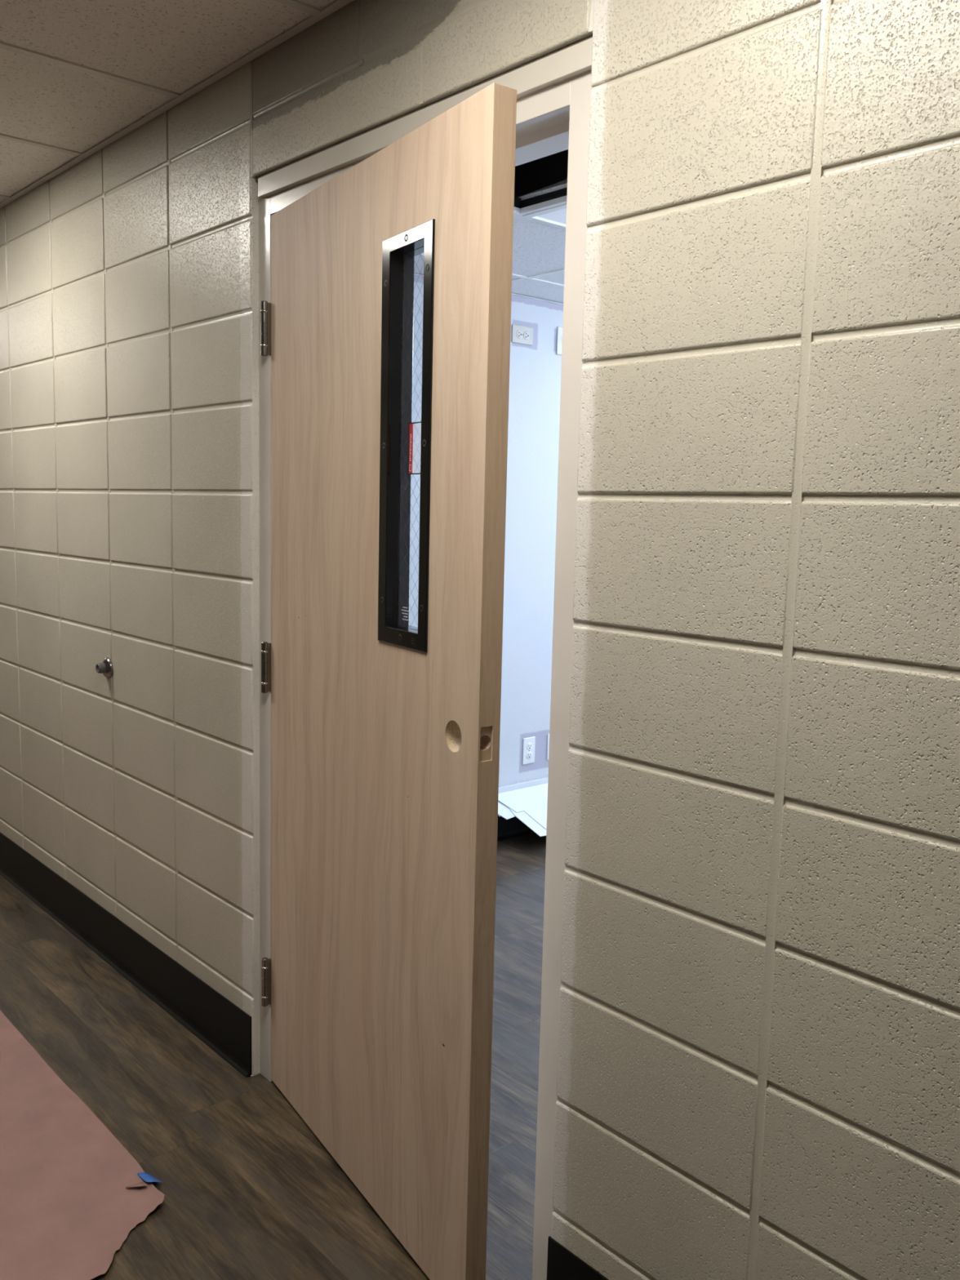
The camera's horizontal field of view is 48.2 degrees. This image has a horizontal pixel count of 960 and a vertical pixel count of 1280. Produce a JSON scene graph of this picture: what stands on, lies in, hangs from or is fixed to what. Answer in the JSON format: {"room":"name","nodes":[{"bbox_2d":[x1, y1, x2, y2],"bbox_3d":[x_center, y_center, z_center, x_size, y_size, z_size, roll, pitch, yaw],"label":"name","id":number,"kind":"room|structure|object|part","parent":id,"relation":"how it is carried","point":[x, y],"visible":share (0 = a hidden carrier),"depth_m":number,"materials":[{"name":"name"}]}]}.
{"room":"school corridor","nodes":[
{"label":"school corridor","id":0,"kind":"room"},
{"bbox_2d":[0,0,354,208],"bbox_3d":[-1.500,-1.431,1.847,2.140,0.402,9.800,-5,9,-41],"label":"ceiling","id":1,"kind":"structure","parent":0,"point":[77,77],"depth_m":2.37,"materials":[{"name":"tile"}]},
{"bbox_2d":[0,832,546,1279],"bbox_3d":[-0.209,1.034,3.345,5.740,0.080,9.800,-5,9,-41],"label":"floor","id":2,"kind":"structure","parent":0,"point":[251,1192],"depth_m":2.45,"materials":[{"name":"plastic"}]},
{"bbox_2d":[0,1010,164,1279],"bbox_3d":[-1.982,0.984,3.005,0.919,0.018,3.558,-5,9,-41],"label":"paper","id":3,"kind":"object","parent":2,"relation":"on","point":[72,1193],"visible":1,"depth_m":2.21,"materials":[{"name":"pink paper"}]},
{"bbox_2d":[136,1172,161,1182],"bbox_3d":[-0.684,1.113,2.220,0.028,0.014,0.067,-5,9,-41],"label":"tape","id":4,"kind":"object","parent":2,"relation":"on","point":[147,1177],"visible":1,"depth_m":2.22,"materials":[{"name":"blue plastic"}]},
{"bbox_3d":[0.015,0.697,4.419,0.350,0.060,0.097,-5,9,-41],"label":"paper sheet","id":5,"kind":"object","parent":2,"relation":"on","visible":0},
{"bbox_2d":[497,800,515,819],"bbox_3d":[0.136,0.692,4.509,0.350,0.072,0.118,-5,9,-41],"label":"paper sheet","id":6,"kind":"object","parent":5,"relation":"on","point":[504,811],"visible":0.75,"depth_m":4.45,"materials":[{"name":"white paper"}]},
{"bbox_3d":[0.539,0.731,4.828,0.270,0.195,0.184,-5,9,-41],"label":"paper stack","id":7,"kind":"object","parent":2,"relation":"on","visible":0},
{"bbox_2d":[507,807,546,836],"bbox_3d":[0.400,0.717,4.658,0.660,0.150,0.247,-5,9,-41],"label":"paper sheet","id":8,"kind":"object","parent":7,"relation":"on","point":[522,816],"visible":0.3,"depth_m":4.45,"materials":[{"name":"white paper"}]},
{"bbox_2d":[497,782,547,829],"bbox_3d":[0.397,0.705,4.668,0.750,0.135,0.222,-5,9,-41],"label":"paper sheet","id":9,"kind":"object","parent":8,"relation":"on","point":[533,800],"visible":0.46,"depth_m":4.54,"materials":[{"name":"white paper"}]},
{"bbox_2d":[0,0,959,1279],"bbox_3d":[-0.651,-0.335,2.757,0.195,2.760,9.800,-5,9,-41],"label":"wall","id":10,"kind":"structure","parent":0,"point":[758,1066],"depth_m":1.57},
{"bbox_2d":[95,657,112,678],"bbox_3d":[-1.103,0.082,3.140,0.034,0.062,0.062,-5,9,-41],"label":"door stop","id":11,"kind":"object","parent":10,"relation":"attached to","point":[105,668],"visible":1,"depth_m":3.13,"materials":[{"name":"silver metal"}]},
{"bbox_2d":[0,831,259,1077],"bbox_3d":[-2.270,0.718,4.565,0.035,0.152,5.200,-5,9,-41],"label":"baseboard","id":12,"kind":"structure","parent":10,"relation":"attached to","point":[212,1018],"depth_m":3.11,"materials":[{"name":"rubber"}]},
{"bbox_2d":[260,82,516,1279],"bbox_3d":[-0.236,0.118,2.115,0.070,2.018,0.926,-3,8,-32],"label":"door","id":13,"kind":"structure","parent":10,"relation":"in","point":[385,326],"depth_m":1.96,"materials":[{"name":"brown wood"}]},
{"bbox_3d":[-0.123,-0.345,1.884,0.025,0.717,0.184,-3,8,-32],"label":"glazing frame","id":14,"kind":"part","parent":13,"relation":"part of","materials":[{"name":"black metal"}]},
{"bbox_2d":[408,434,411,471],"bbox_3d":[-0.123,-0.333,1.907,0.001,0.065,0.009,-3,8,-31],"label":"print","id":15,"kind":"object","parent":13,"relation":"attached to","point":[411,434],"depth_m":1.91},
{"bbox_3d":[-0.110,-0.348,1.892,0.006,0.681,0.143,-3,8,-32],"label":"glass","id":16,"kind":"part","parent":13,"relation":"part of","materials":[{"name":"clear glass"}]},
{"bbox_2d":[255,35,592,1279],"bbox_3d":[-0.129,0.072,2.185,0.164,2.116,1.026,-5,9,-41],"label":"door frame","id":17,"kind":"structure","parent":10,"relation":"attached to","point":[553,89],"depth_m":1.83,"materials":[{"name":"paint"}]},
{"bbox_2d":[546,1235,608,1279],"bbox_3d":[1.291,1.298,0.530,0.016,0.152,3.575,-5,9,-41],"label":"baseboard","id":18,"kind":"structure","parent":10,"relation":"attached to","point":[562,1264],"depth_m":1.82,"materials":[{"name":"rubber"}]},
{"bbox_2d":[498,149,568,787],"bbox_3d":[0.148,-0.747,4.467,3.306,3.200,0.100,-5,9,-41],"label":"wall","id":19,"kind":"structure","parent":0,"point":[535,369],"depth_m":4.50,"materials":[{"name":"paint"}]},
{"bbox_2d":[497,815,534,841],"bbox_3d":[0.151,0.770,4.610,3.306,0.152,0.016,-5,9,-41],"label":"baseboard","id":20,"kind":"structure","parent":19,"relation":"attached to","point":[513,827],"depth_m":4.60,"materials":[{"name":"rubber"}]},
{"bbox_2d":[511,324,533,345],"bbox_3d":[0.172,-1.235,4.345,0.114,0.070,0.009,-5,9,-41],"label":"wall outlet","id":21,"kind":"object","parent":19,"relation":"attached to","point":[520,334],"visible":1,"depth_m":4.34,"materials":[{"name":"white plastic"}]},
{"bbox_2d":[516,329,522,338],"bbox_3d":[0.160,-1.234,4.331,0.034,0.034,0.003,-5,9,-41],"label":"receptacle","id":22,"kind":"object","parent":21,"relation":"attached to","point":[519,332],"depth_m":4.33,"materials":[{"name":"white plastic"}]},
{"bbox_2d":[523,331,529,339],"bbox_3d":[0.189,-1.236,4.356,0.034,0.034,0.003,-5,9,-41],"label":"receptacle","id":23,"kind":"object","parent":21,"relation":"attached to","point":[526,334],"depth_m":4.35,"materials":[{"name":"white plastic"}]},
{"bbox_2d":[498,777,548,793],"bbox_3d":[0.192,0.627,4.630,1.400,0.026,0.007,-5,9,-41],"label":"strip","id":24,"kind":"object","parent":19,"relation":"attached to","point":[544,780],"visible":0.16,"depth_m":4.62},
{"bbox_2d":[522,736,535,764],"bbox_3d":[0.211,0.477,4.626,0.070,0.114,0.009,-5,9,-41],"label":"wall outlet","id":25,"kind":"object","parent":19,"relation":"attached to","point":[528,745],"visible":1,"depth_m":4.62,"materials":[{"name":"white plastic"}]},
{"bbox_2d":[526,742,532,750],"bbox_3d":[0.213,0.458,4.621,0.034,0.034,0.003,-5,9,-41],"label":"receptacle","id":26,"kind":"object","parent":25,"relation":"attached to","point":[529,744],"depth_m":4.62,"materials":[{"name":"white plastic"}]},
{"bbox_2d":[526,751,532,759],"bbox_3d":[0.213,0.497,4.626,0.034,0.034,0.003,-5,9,-41],"label":"receptacle","id":27,"kind":"object","parent":25,"relation":"attached to","point":[529,753],"depth_m":4.62,"materials":[{"name":"white plastic"}]},
{"bbox_2d":[546,733,549,759],"bbox_3d":[0.321,0.467,4.722,0.070,0.114,0.009,-5,9,-41],"label":"wall outlet","id":28,"kind":"object","parent":19,"relation":"attached to","point":[548,735],"visible":0.08,"depth_m":4.70,"materials":[{"name":"white plastic"}]},
{"bbox_2d":[556,326,562,355],"bbox_3d":[0.351,-1.252,4.496,0.070,0.114,0.016,-5,9,-41],"label":"wall switch","id":29,"kind":"object","parent":19,"relation":"attached to","point":[559,331],"visible":0.33,"depth_m":4.48,"materials":[{"name":"white plastic"}]},
{"bbox_2d":[511,195,566,305],"bbox_3d":[1.391,-1.665,2.958,3.306,0.952,3.790,-5,9,-41],"label":"ceiling","id":30,"kind":"structure","parent":0,"point":[538,270],"depth_m":3.64,"materials":[{"name":"tile"}]},
{"bbox_2d":[520,187,567,228],"bbox_3d":[0.546,-1.243,3.099,0.613,0.044,0.608,-5,9,-41],"label":"recessed light","id":31,"kind":"object","parent":30,"relation":"in","point":[557,214],"visible":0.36,"depth_m":3.11,"materials":[{"name":"white plastic"}]},
{"bbox_3d":[0.548,-1.226,3.101,0.598,0.008,0.606,-5,9,-41],"label":"light frame","id":32,"kind":"part","parent":31,"relation":"part of","materials":[{"name":"white metal"}]},
{"bbox_2d":[518,178,567,200],"bbox_3d":[0.518,-1.400,3.086,0.549,0.267,0.600,-5,9,-41],"label":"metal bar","id":33,"kind":"structure","parent":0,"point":[562,184],"depth_m":3.09,"materials":[{"name":"grey metal"}]}
]}

